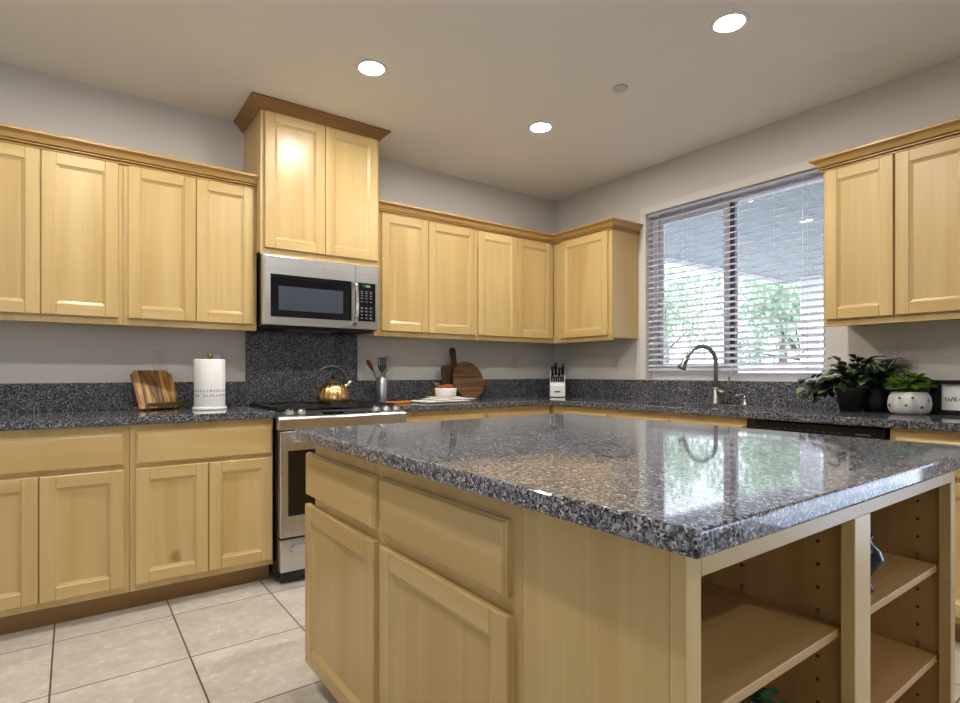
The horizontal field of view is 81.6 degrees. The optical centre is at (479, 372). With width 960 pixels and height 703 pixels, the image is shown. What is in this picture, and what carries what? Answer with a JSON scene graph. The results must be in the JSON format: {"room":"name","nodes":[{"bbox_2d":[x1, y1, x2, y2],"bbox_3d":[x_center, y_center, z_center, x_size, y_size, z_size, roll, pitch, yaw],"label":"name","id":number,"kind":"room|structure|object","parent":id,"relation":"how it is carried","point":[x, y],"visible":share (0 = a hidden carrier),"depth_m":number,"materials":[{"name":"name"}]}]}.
{"room":"kitchen","nodes":[
{"label":"kitchen","id":0,"kind":"room"},
{"bbox_2d":[0,62,553,405],"bbox_3d":[-1.998,-0.216,3.150,6.800,2.663,0.150,0,0,-36],"label":"wall","id":1,"kind":"structure","parent":0,"point":[30,352],"depth_m":3.23,"materials":[{"name":"white paint"}]},
{"bbox_2d":[0,142,122,325],"bbox_3d":[-2.160,-0.656,2.736,0.661,0.830,0.323,0,0,-36],"label":"upper cabinet","id":2,"kind":"object","parent":1,"relation":"attached to","point":[61,215],"visible":1,"depth_m":2.65,"materials":[{"name":"brown wood"}]},
{"bbox_2d":[0,123,258,189],"bbox_3d":[-1.911,-1.088,2.899,1.363,0.072,0.359,0,0,-36],"label":"crown molding","id":3,"kind":"structure","parent":2,"relation":"attached to","point":[11,134],"depth_m":2.79,"materials":[{"name":"brown wood"}]},
{"bbox_2d":[0,381,245,412],"bbox_3d":[-1.992,0.128,3.048,1.339,0.148,0.020,0,0,-36],"label":"backsplash","id":4,"kind":"structure","parent":1,"relation":"attached to","point":[14,397],"depth_m":2.94,"materials":[{"name":"grey stone"}]},
{"bbox_2d":[153,350,166,369],"bbox_3d":[-1.827,-0.072,3.178,0.070,0.114,0.007,0,0,-36],"label":"wall outlet","id":5,"kind":"object","parent":1,"relation":"attached to","point":[159,356],"visible":0.98,"depth_m":3.17,"materials":[{"name":"grey plastic"}]},
{"bbox_2d":[157,354,162,365],"bbox_3d":[-1.825,-0.072,3.176,0.030,0.066,0.002,0,0,-36],"label":"socket","id":6,"kind":"object","parent":5,"relation":"attached to","point":[159,356],"depth_m":3.17,"materials":[{"name":"grey plastic"}]},
{"bbox_2d":[119,165,256,330],"bbox_3d":[-1.631,-0.656,3.123,0.648,0.830,0.323,0,0,-36],"label":"upper cabinet","id":7,"kind":"object","parent":1,"relation":"attached to","point":[190,244],"visible":0.97,"depth_m":2.98,"materials":[{"name":"brown wood"}]},
{"bbox_2d":[211,351,223,358],"bbox_3d":[-1.584,-0.076,3.355,0.070,0.114,0.008,0,0,-36],"label":"wall switch","id":8,"kind":"object","parent":1,"relation":"attached to","point":[216,354],"visible":0.44,"depth_m":3.35,"materials":[{"name":"grey plastic"}]},
{"bbox_2d":[245,331,356,404],"bbox_3d":[-1.155,-0.030,3.661,0.735,0.464,0.020,0,0,-36],"label":"backsplash","id":9,"kind":"structure","parent":1,"relation":"attached to","point":[279,366],"depth_m":3.61,"materials":[{"name":"grey stone"}]},
{"bbox_2d":[233,91,390,267],"bbox_3d":[-1.041,-1.108,3.483,0.846,0.874,0.444,0,0,-36],"label":"upper cabinet","id":10,"kind":"object","parent":1,"relation":"attached to","point":[318,171],"visible":0.94,"depth_m":3.31,"materials":[{"name":"brown wood"}]},
{"bbox_2d":[257,254,378,334],"bbox_3d":[-1.032,-0.463,3.470,0.718,0.414,0.469,0,0,-36],"label":"microwave","id":11,"kind":"object","parent":10,"relation":"attached to","point":[295,295],"visible":1,"depth_m":3.30,"materials":[{"name":"silver metal"}]},
{"bbox_2d":[386,355,393,370],"bbox_3d":[-0.652,-0.069,4.037,0.070,0.114,0.007,0,0,-36],"label":"wall outlet","id":12,"kind":"object","parent":1,"relation":"attached to","point":[391,360],"visible":0.82,"depth_m":4.04,"materials":[{"name":"grey plastic"}]},
{"bbox_2d":[357,213,475,339],"bbox_3d":[-0.447,-0.656,3.989,0.822,0.830,0.323,0,0,-36],"label":"upper cabinet","id":13,"kind":"object","parent":1,"relation":"attached to","point":[427,270],"visible":0.94,"depth_m":3.84,"materials":[{"name":"brown wood"}]},
{"bbox_2d":[357,379,549,400],"bbox_3d":[-0.100,0.128,4.432,1.877,0.148,0.020,0,0,-36],"label":"backsplash","id":14,"kind":"structure","parent":1,"relation":"attached to","point":[366,389],"depth_m":4.21,"materials":[{"name":"grey stone"}]},
{"bbox_2d":[455,231,552,343],"bbox_3d":[0.202,-0.656,4.464,0.785,0.830,0.323,0,0,-36],"label":"upper cabinet","id":15,"kind":"object","parent":1,"relation":"attached to","point":[514,276],"visible":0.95,"depth_m":4.31,"materials":[{"name":"brown wood"}]},
{"bbox_2d":[512,357,517,369],"bbox_3d":[0.300,-0.076,4.733,0.070,0.114,0.007,0,0,-36],"label":"wall outlet","id":16,"kind":"object","parent":1,"relation":"attached to","point":[514,359],"visible":1,"depth_m":4.73,"materials":[{"name":"grey plastic"}]},
{"bbox_2d":[0,0,959,200],"bbox_3d":[-0.006,-1.607,0.426,6.800,0.120,6.900,0,0,-36],"label":"ceiling","id":17,"kind":"structure","parent":0,"point":[464,83],"depth_m":2.76,"materials":[{"name":"white paint"}]},
{"bbox_2d":[355,59,387,76],"bbox_3d":[-0.550,-1.544,2.822,0.162,0.006,0.162,0,0,-36],"label":"recessed light","id":18,"kind":"object","parent":17,"relation":"in","point":[367,67],"visible":1,"depth_m":2.81,"materials":[{"name":"white paint"}]},
{"bbox_2d":[528,121,553,132],"bbox_3d":[0.382,-1.544,3.503,0.162,0.006,0.162,0,0,-36],"label":"recessed light","id":19,"kind":"object","parent":17,"relation":"in","point":[536,127],"visible":1,"depth_m":3.50,"materials":[{"name":"white paint"}]},
{"bbox_2d":[613,84,627,92],"bbox_3d":[0.763,-1.542,3.020,0.080,0.010,0.080,0,0,-36],"label":"smoke detector","id":20,"kind":"object","parent":17,"relation":"attached to","point":[620,88],"visible":1,"depth_m":3.01,"materials":[{"name":"grey plastic"}]},
{"bbox_2d":[710,11,749,33],"bbox_3d":[1.102,-1.544,2.457,0.162,0.006,0.162,0,0,-36],"label":"recessed light","id":21,"kind":"object","parent":17,"relation":"in","point":[733,21],"visible":1,"depth_m":2.45,"materials":[{"name":"white paint"}]},
{"bbox_2d":[0,571,959,702],"bbox_3d":[-0.006,1.166,0.426,6.800,0.100,6.900,0,0,-36],"label":"floor","id":22,"kind":"structure","parent":0,"point":[242,643],"depth_m":2.19,"materials":[{"name":"beige tile"}]},
{"bbox_2d":[0,425,128,634],"bbox_3d":[-2.066,0.678,2.614,0.668,0.875,0.628,0,0,-36],"label":"base cabinet","id":23,"kind":"object","parent":22,"relation":"on","point":[64,492],"visible":0.94,"depth_m":2.42,"materials":[{"name":"brown wood"}]},
{"bbox_2d":[0,405,274,430],"bbox_3d":[-1.809,0.221,2.796,1.338,0.038,0.644,0,0,-36],"label":"countertop","id":24,"kind":"structure","parent":23,"relation":"on","point":[92,418],"depth_m":2.62,"materials":[{"name":"grey stone"}]},
{"bbox_2d":[130,370,185,410],"bbox_3d":[-1.769,0.094,3.054,0.164,0.215,0.226,0,0,34],"label":"stand","id":25,"kind":"object","parent":24,"relation":"on","point":[153,389],"visible":0.99,"depth_m":3.04,"materials":[{"name":"brown wood"}]},
{"bbox_2d":[192,354,226,409],"bbox_3d":[-1.494,0.048,3.073,0.176,0.308,0.176,0,0,-36],"label":"paper towel holder","id":26,"kind":"object","parent":24,"relation":"on","point":[209,356],"visible":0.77,"depth_m":3.01,"materials":[{"name":"white ceramic"}]},
{"bbox_2d":[194,359,224,406],"bbox_3d":[-1.494,0.055,3.073,0.158,0.257,0.158,0,0,-36],"label":"paper towel roll","id":27,"kind":"object","parent":26,"relation":"on","point":[209,374],"visible":1,"depth_m":3.01,"materials":[{"name":"white paper"}]},
{"bbox_2d":[128,418,272,607],"bbox_3d":[-1.535,0.678,3.002,0.646,0.875,0.628,0,0,-36],"label":"base cabinet","id":28,"kind":"object","parent":22,"relation":"on","point":[201,493],"visible":0.91,"depth_m":2.74,"materials":[{"name":"brown wood"}]},
{"bbox_2d":[250,400,405,582],"bbox_3d":[-0.925,0.652,3.355,0.746,0.928,0.743,0,0,-36],"label":"gas range","id":29,"kind":"object","parent":22,"relation":"on","point":[290,497],"visible":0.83,"depth_m":2.95,"materials":[{"name":"silver metal"}]},
{"bbox_2d":[252,405,391,411],"bbox_3d":[-0.974,0.214,3.421,0.738,0.008,0.578,0,0,-36],"label":"cooktop","id":30,"kind":"object","parent":29,"relation":"in","point":[310,407],"depth_m":3.19,"materials":[{"name":"black glass"}]},
{"bbox_2d":[314,365,351,403],"bbox_3d":[-0.907,0.070,3.428,0.197,0.236,0.198,0,0,12],"label":"kettle","id":31,"kind":"object","parent":29,"relation":"on","point":[332,392],"visible":1,"depth_m":3.37,"materials":[{"name":"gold metal"}]},
{"bbox_2d":[305,445,381,702],"bbox_3d":[0.052,0.678,2.164,1.279,0.875,0.586,0,0,-36],"label":"base cabinet","id":32,"kind":"object","parent":22,"relation":"on","point":[343,536],"visible":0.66,"depth_m":1.75,"materials":[{"name":"brown wood"}]},
{"bbox_2d":[406,408,483,422],"bbox_3d":[-0.405,0.678,3.828,0.642,0.875,0.628,0,0,-36],"label":"base cabinet","id":33,"kind":"object","parent":22,"relation":"on","point":[420,416],"visible":0.03,"depth_m":3.58,"materials":[{"name":"brown wood"}]},
{"bbox_2d":[389,395,959,432],"bbox_3d":[0.906,0.221,3.084,1.887,0.038,3.384,0,0,-36],"label":"countertop","id":34,"kind":"structure","parent":33,"relation":"on","point":[927,422],"depth_m":3.17,"materials":[{"name":"grey stone"}]},
{"bbox_2d":[376,377,387,401],"bbox_3d":[-0.680,0.117,3.860,0.078,0.170,0.078,0,0,-36],"label":"utensil crock","id":35,"kind":"object","parent":34,"relation":"on","point":[382,382],"visible":0.94,"depth_m":3.83,"materials":[{"name":"silver metal"}]},
{"bbox_2d":[366,359,376,380],"bbox_3d":[-0.719,0.051,3.837,0.140,0.289,0.031,0,0,-36],"label":"wooden spoon","id":36,"kind":"object","parent":35,"relation":"in","point":[368,361],"visible":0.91,"depth_m":3.80,"materials":[{"name":"brown wood"}]},
{"bbox_2d":[378,357,385,376],"bbox_3d":[-0.682,0.045,3.845,0.062,0.300,0.029,0,0,-36],"label":"slotted turner","id":37,"kind":"object","parent":35,"relation":"in","point":[382,367],"visible":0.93,"depth_m":3.84,"materials":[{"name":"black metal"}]},
{"bbox_2d":[384,356,390,376],"bbox_3d":[-0.665,0.039,3.880,0.095,0.314,0.060,0,0,-36],"label":"wire whisk","id":38,"kind":"object","parent":35,"relation":"in","point":[385,356],"visible":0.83,"depth_m":3.88,"materials":[{"name":"silver metal"}]},
{"bbox_2d":[385,401,410,403],"bbox_3d":[-0.534,0.192,3.620,0.176,0.019,0.040,0,0,-36],"label":"spatula","id":39,"kind":"object","parent":34,"relation":"on","point":[394,402],"visible":0.8,"depth_m":3.60,"materials":[{"name":"orange wood"}]},
{"bbox_2d":[431,382,439,395],"bbox_3d":[-0.322,0.134,4.042,0.070,0.136,0.070,0,0,-36],"label":"pepper mill","id":40,"kind":"object","parent":34,"relation":"on","point":[434,385],"visible":0.45,"depth_m":4.02,"materials":[{"name":"brown wood"}]},
{"bbox_2d":[411,396,475,402],"bbox_3d":[-0.257,0.184,3.854,0.425,0.039,0.233,0,0,-36],"label":"folded towel","id":41,"kind":"object","parent":34,"relation":"on","point":[431,399],"visible":0.89,"depth_m":3.78,"materials":[{"name":"white fabric"}]},
{"bbox_2d":[435,388,456,396],"bbox_3d":[-0.238,0.136,3.868,0.152,0.060,0.152,0,0,-36],"label":"bowl","id":42,"kind":"object","parent":41,"relation":"on","point":[439,392],"visible":0.92,"depth_m":3.80,"materials":[{"name":"white ceramic"}]},
{"bbox_2d":[438,384,453,387],"bbox_3d":[-0.238,0.119,3.868,0.118,0.080,0.118,0,0,-2],"label":"dried fruit","id":43,"kind":"object","parent":42,"relation":"in","point":[444,385],"visible":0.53,"depth_m":3.84,"materials":[{"name":"food"}]},
{"bbox_2d":[441,347,462,396],"bbox_3d":[-0.196,0.001,4.280,0.236,0.393,0.076,0,0,-36],"label":"paddle board","id":44,"kind":"object","parent":34,"relation":"on","point":[446,370],"visible":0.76,"depth_m":4.25,"materials":[{"name":"brown wood"}]},
{"bbox_2d":[452,362,491,397],"bbox_3d":[-0.060,0.058,4.312,0.363,0.286,0.101,0,0,-36],"label":"round board","id":45,"kind":"object","parent":34,"relation":"on","point":[468,380],"visible":0.91,"depth_m":4.28,"materials":[{"name":"brown wood"}]},
{"bbox_2d":[550,370,564,396],"bbox_3d":[0.647,0.091,4.632,0.124,0.221,0.151,0,0,9],"label":"knife block","id":46,"kind":"object","parent":34,"relation":"on","point":[557,389],"visible":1,"depth_m":4.56,"materials":[{"name":"white wood"}]},
{"bbox_2d":[551,366,553,375],"bbox_3d":[0.601,-0.010,4.614,0.028,0.099,0.053,0,0,9],"label":"kitchen knife","id":47,"kind":"object","parent":46,"relation":"in","point":[552,367],"visible":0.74,"depth_m":4.60,"materials":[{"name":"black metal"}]},
{"bbox_2d":[554,362,557,375],"bbox_3d":[0.629,-0.027,4.616,0.030,0.116,0.061,0,0,9],"label":"kitchen knife","id":48,"kind":"object","parent":46,"relation":"in","point":[555,363],"visible":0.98,"depth_m":4.60,"materials":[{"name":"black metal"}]},
{"bbox_2d":[557,366,560,376],"bbox_3d":[0.656,-0.007,4.607,0.027,0.093,0.051,0,0,9],"label":"kitchen knife","id":49,"kind":"object","parent":46,"relation":"in","point":[559,367],"visible":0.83,"depth_m":4.60,"materials":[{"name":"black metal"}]},
{"bbox_2d":[561,364,563,375],"bbox_3d":[0.684,-0.022,4.609,0.029,0.106,0.057,0,0,9],"label":"kitchen knife","id":50,"kind":"object","parent":46,"relation":"in","point":[562,365],"visible":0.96,"depth_m":4.60,"materials":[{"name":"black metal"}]},
{"bbox_2d":[678,344,729,403],"bbox_3d":[1.439,0.009,3.599,0.323,0.385,0.091,0,0,3],"label":"kitchen faucet","id":51,"kind":"object","parent":34,"relation":"on","point":[717,392],"visible":0.99,"depth_m":3.59,"materials":[{"name":"silver metal"}]},
{"bbox_2d":[735,394,748,404],"bbox_3d":[1.624,0.165,3.456,0.085,0.073,0.043,0,0,4],"label":"soap dispenser","id":52,"kind":"object","parent":34,"relation":"on","point":[743,395],"visible":0.97,"depth_m":3.44,"materials":[{"name":"silver metal"}]},
{"bbox_2d":[796,354,885,411],"bbox_3d":[1.907,0.053,2.938,0.303,0.298,0.392,0,0,-36],"label":"potted plant","id":53,"kind":"object","parent":34,"relation":"on","point":[850,398],"visible":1,"depth_m":2.88,"materials":[{"name":"green plant"}]},
{"bbox_2d":[852,358,910,411],"bbox_3d":[2.048,0.062,2.885,0.321,0.280,0.226,0,0,41],"label":"potted plant","id":54,"kind":"object","parent":34,"relation":"on","point":[876,397],"visible":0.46,"depth_m":2.87,"materials":[{"name":"green plant"}]},
{"bbox_2d":[882,370,936,414],"bbox_3d":[2.096,0.096,2.717,0.206,0.213,0.211,0,0,-36],"label":"planter","id":55,"kind":"object","parent":34,"relation":"on","point":[908,399],"visible":1,"depth_m":2.67,"materials":[{"name":"ceramic"}]},
{"bbox_2d":[930,380,959,414],"bbox_3d":[2.318,0.119,2.613,0.045,0.166,0.321,0,0,-36],"label":"framed sign","id":56,"kind":"object","parent":34,"relation":"on","point":[945,396],"visible":0.9,"depth_m":2.69,"materials":[{"name":"black wood"}]},
{"bbox_2d":[380,465,522,702],"bbox_3d":[0.404,0.678,1.683,1.279,0.875,0.605,0,0,-36],"label":"base cabinet","id":57,"kind":"object","parent":22,"relation":"on","point":[451,558],"visible":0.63,"depth_m":1.26,"materials":[{"name":"brown wood"}]},
{"bbox_2d":[296,413,959,558],"bbox_3d":[0.349,0.221,1.746,1.342,0.038,1.589,0,0,-36],"label":"countertop","id":58,"kind":"structure","parent":57,"relation":"on","point":[695,491],"depth_m":1.21,"materials":[{"name":"grey stone"}]},
{"bbox_2d":[484,405,549,417],"bbox_3d":[0.100,0.678,4.198,0.609,0.875,0.628,0,0,-36],"label":"base cabinet","id":59,"kind":"object","parent":22,"relation":"on","point":[526,410],"visible":0.07,"depth_m":3.94,"materials":[{"name":"brown wood"}]},
{"bbox_2d":[550,405,609,416],"bbox_3d":[0.757,0.678,4.350,0.628,0.875,1.162,0,0,-36],"label":"base cabinet","id":60,"kind":"object","parent":22,"relation":"on","point":[554,409],"visible":0.06,"depth_m":3.92,"materials":[{"name":"brown wood"}]},
{"bbox_2d":[610,409,750,427],"bbox_3d":[1.379,0.678,3.500,0.630,0.875,0.946,0,0,-36],"label":"base cabinet","id":61,"kind":"object","parent":22,"relation":"on","point":[655,416],"visible":0.1,"depth_m":3.25,"materials":[{"name":"brown wood"}]},
{"bbox_2d":[523,471,954,702],"bbox_3d":[0.695,0.678,1.301,1.259,0.875,0.353,0,0,-36],"label":"bookcase","id":62,"kind":"object","parent":22,"relation":"on","point":[608,618],"visible":0.79,"depth_m":1.12,"materials":[{"name":"brown wood"}]},
{"bbox_2d":[739,687,786,702],"bbox_3d":[0.580,0.729,1.159,0.148,0.105,0.144,0,0,-36],"label":"leafy plant","id":63,"kind":"object","parent":62,"relation":"on","point":[762,695],"visible":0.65,"depth_m":1.19,"materials":[{"name":"green plant"}]},
{"bbox_2d":[870,533,884,592],"bbox_3d":[0.938,0.463,1.364,0.090,0.136,0.090,0,0,-36],"label":"vase","id":64,"kind":"object","parent":62,"relation":"on","point":[877,559],"visible":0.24,"depth_m":1.33,"materials":[{"name":"black ceramic"}]},
{"bbox_2d":[747,419,889,439],"bbox_3d":[1.830,0.682,2.853,0.611,0.868,0.621,0,0,-36],"label":"dishwasher","id":65,"kind":"object","parent":22,"relation":"on","point":[789,426],"visible":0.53,"depth_m":2.63,"materials":[{"name":"black metal"}]},
{"bbox_2d":[890,428,959,641],"bbox_3d":[2.214,0.678,2.358,0.628,0.875,0.618,0,0,-36],"label":"base cabinet","id":66,"kind":"object","parent":22,"relation":"on","point":[922,436],"visible":0.09,"depth_m":2.25,"materials":[{"name":"brown wood"}]},
{"bbox_2d":[554,56,959,381],"bbox_3d":[2.678,-0.216,2.389,0.150,2.663,6.600,0,0,-36],"label":"wall","id":67,"kind":"structure","parent":0,"point":[928,96],"depth_m":3.31,"materials":[{"name":"white paint"}]},
{"bbox_2d":[553,229,637,342],"bbox_3d":[0.901,-0.656,4.415,0.323,0.830,0.619,0,0,-36],"label":"upper cabinet","id":68,"kind":"object","parent":67,"relation":"attached to","point":[595,276],"visible":0.97,"depth_m":4.22,"materials":[{"name":"brown wood"}]},
{"bbox_2d":[379,199,643,244],"bbox_3d":[0.276,-1.088,3.924,1.915,0.072,0.673,0,0,-36],"label":"crown molding","id":69,"kind":"structure","parent":68,"relation":"attached to","point":[388,207],"depth_m":4.12,"materials":[{"name":"brown wood"}]},
{"bbox_2d":[611,356,617,370],"bbox_3d":[1.073,-0.074,4.449,0.007,0.114,0.070,0,0,-36],"label":"wall outlet","id":70,"kind":"object","parent":67,"relation":"attached to","point":[614,359],"visible":1,"depth_m":4.44,"materials":[{"name":"grey plastic"}]},
{"bbox_2d":[612,359,615,367],"bbox_3d":[1.071,-0.074,4.447,0.002,0.066,0.030,0,0,-36],"label":"socket","id":71,"kind":"object","parent":70,"relation":"attached to","point":[613,360],"depth_m":4.45,"materials":[{"name":"grey plastic"}]},
{"bbox_2d":[640,215,645,379],"bbox_3d":[1.238,-0.572,4.222,0.010,1.248,0.050,0,0,-36],"label":"trim","id":72,"kind":"structure","parent":67,"relation":"attached to","point":[643,217],"depth_m":4.21,"materials":[{"name":"white paint"}]},
{"bbox_2d":[640,152,833,215],"bbox_3d":[1.619,-1.226,3.702,0.010,0.060,1.340,0,0,-36],"label":"trim","id":73,"kind":"structure","parent":67,"relation":"attached to","point":[800,166],"depth_m":3.64,"materials":[{"name":"white paint"}]},
{"bbox_2d":[653,174,824,380],"bbox_3d":[1.715,-0.572,3.772,0.060,1.248,1.240,0,0,-36],"label":"window","id":74,"kind":"structure","parent":67,"relation":"in","point":[657,375],"depth_m":3.77,"materials":[{"name":"white plastic"}]},
{"bbox_2d":[648,168,824,370],"bbox_3d":[1.649,-0.603,3.724,0.071,1.184,1.228,0,0,-36],"label":"window blinds","id":75,"kind":"object","parent":74,"relation":"attached to","point":[814,172],"visible":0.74,"depth_m":3.61,"materials":[{"name":"grey plastic"}]},
{"bbox_2d":[565,379,929,409],"bbox_3d":[1.660,0.128,3.635,0.020,0.148,3.384,0,0,-36],"label":"backsplash","id":76,"kind":"structure","parent":67,"relation":"attached to","point":[775,393],"depth_m":3.82,"materials":[{"name":"grey stone"}]},
{"bbox_2d":[873,345,897,366],"bbox_3d":[2.159,-0.089,2.964,0.007,0.114,0.115,0,0,-36],"label":"wall outlet","id":77,"kind":"object","parent":67,"relation":"attached to","point":[889,351],"visible":0.66,"depth_m":2.96,"materials":[{"name":"grey plastic"}]},
{"bbox_2d":[877,350,882,359],"bbox_3d":[2.144,-0.089,2.981,0.002,0.066,0.030,0,0,-36],"label":"socket","id":78,"kind":"object","parent":77,"relation":"attached to","point":[879,352],"depth_m":2.98,"materials":[{"name":"grey plastic"}]},
{"bbox_2d":[887,350,893,361],"bbox_3d":[2.171,-0.089,2.944,0.002,0.066,0.030,0,0,-36],"label":"socket","id":79,"kind":"object","parent":77,"relation":"attached to","point":[890,353],"depth_m":2.94,"materials":[{"name":"grey plastic"}]},
{"bbox_2d":[824,136,959,326],"bbox_3d":[2.114,-0.656,2.755,0.323,0.830,0.641,0,0,-36],"label":"upper cabinet","id":80,"kind":"object","parent":67,"relation":"attached to","point":[892,222],"visible":0.98,"depth_m":2.67,"materials":[{"name":"brown wood"}]},
{"bbox_2d":[808,117,959,174],"bbox_3d":[2.102,-1.088,2.746,0.359,0.072,0.749,0,0,-36],"label":"crown molding","id":81,"kind":"structure","parent":80,"relation":"attached to","point":[948,129],"depth_m":2.67,"materials":[{"name":"brown wood"}]},
{"label":"outside","id":82,"kind":"structure","parent":0,"visible":0},
{"bbox_3d":[16.877,1.316,16.862,39.840,0.100,40.000,0,0,-36],"label":"ground","id":83,"kind":"structure","parent":82,"visible":0},
{"bbox_2d":[665,264,719,362],"bbox_3d":[7.907,-2.238,24.444,4.724,7.023,4.860,0,0,37],"label":"tree","id":84,"kind":"object","parent":83,"relation":"on","point":[677,275],"visible":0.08,"depth_m":23.93,"materials":[{"name":"green plant"}]},
{"bbox_2d":[665,264,723,363],"bbox_3d":[5.270,-1.111,16.458,3.206,4.766,3.298,0,0,-25],"label":"tree","id":85,"kind":"object","parent":83,"relation":"on","point":[683,268],"visible":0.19,"depth_m":15.99,"materials":[{"name":"green plant"}]},
{"bbox_2d":[688,362,799,372],"bbox_3d":[7.424,0.515,11.188,0.200,1.499,30.000,0,0,-36],"label":"wall","id":86,"kind":"structure","parent":83,"relation":"on","point":[782,366],"depth_m":12.38,"materials":[{"name":"white paint"}]},
{"bbox_2d":[700,270,799,361],"bbox_3d":[10.315,-2.363,18.625,4.893,7.274,5.034,0,0,6],"label":"tree","id":87,"kind":"object","parent":83,"relation":"on","point":[721,274],"visible":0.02,"depth_m":18.62,"materials":[{"name":"green plant"}]},
{"bbox_2d":[739,277,799,362],"bbox_3d":[7.837,-0.787,13.514,2.944,4.116,2.960,0,0,-21],"label":"tree","id":88,"kind":"object","parent":83,"relation":"on","point":[769,287],"visible":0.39,"depth_m":13.57,"materials":[{"name":"green plant"}]},
{"bbox_2d":[800,274,822,372],"bbox_3d":[4.751,-0.059,7.956,0.170,2.647,0.260,0,0,-36],"label":"patio post","id":89,"kind":"object","parent":83,"relation":"on","point":[817,281],"visible":0.33,"depth_m":7.87,"materials":[{"name":"white"}]},
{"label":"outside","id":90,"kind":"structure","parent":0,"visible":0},
{"bbox_2d":[665,181,822,285],"bbox_3d":[4.785,-1.484,3.955,5.080,0.320,7.440,0,0,-36],"label":"ceiling","id":91,"kind":"structure","parent":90,"point":[818,188],"depth_m":5.69,"materials":[{"name":"white"}]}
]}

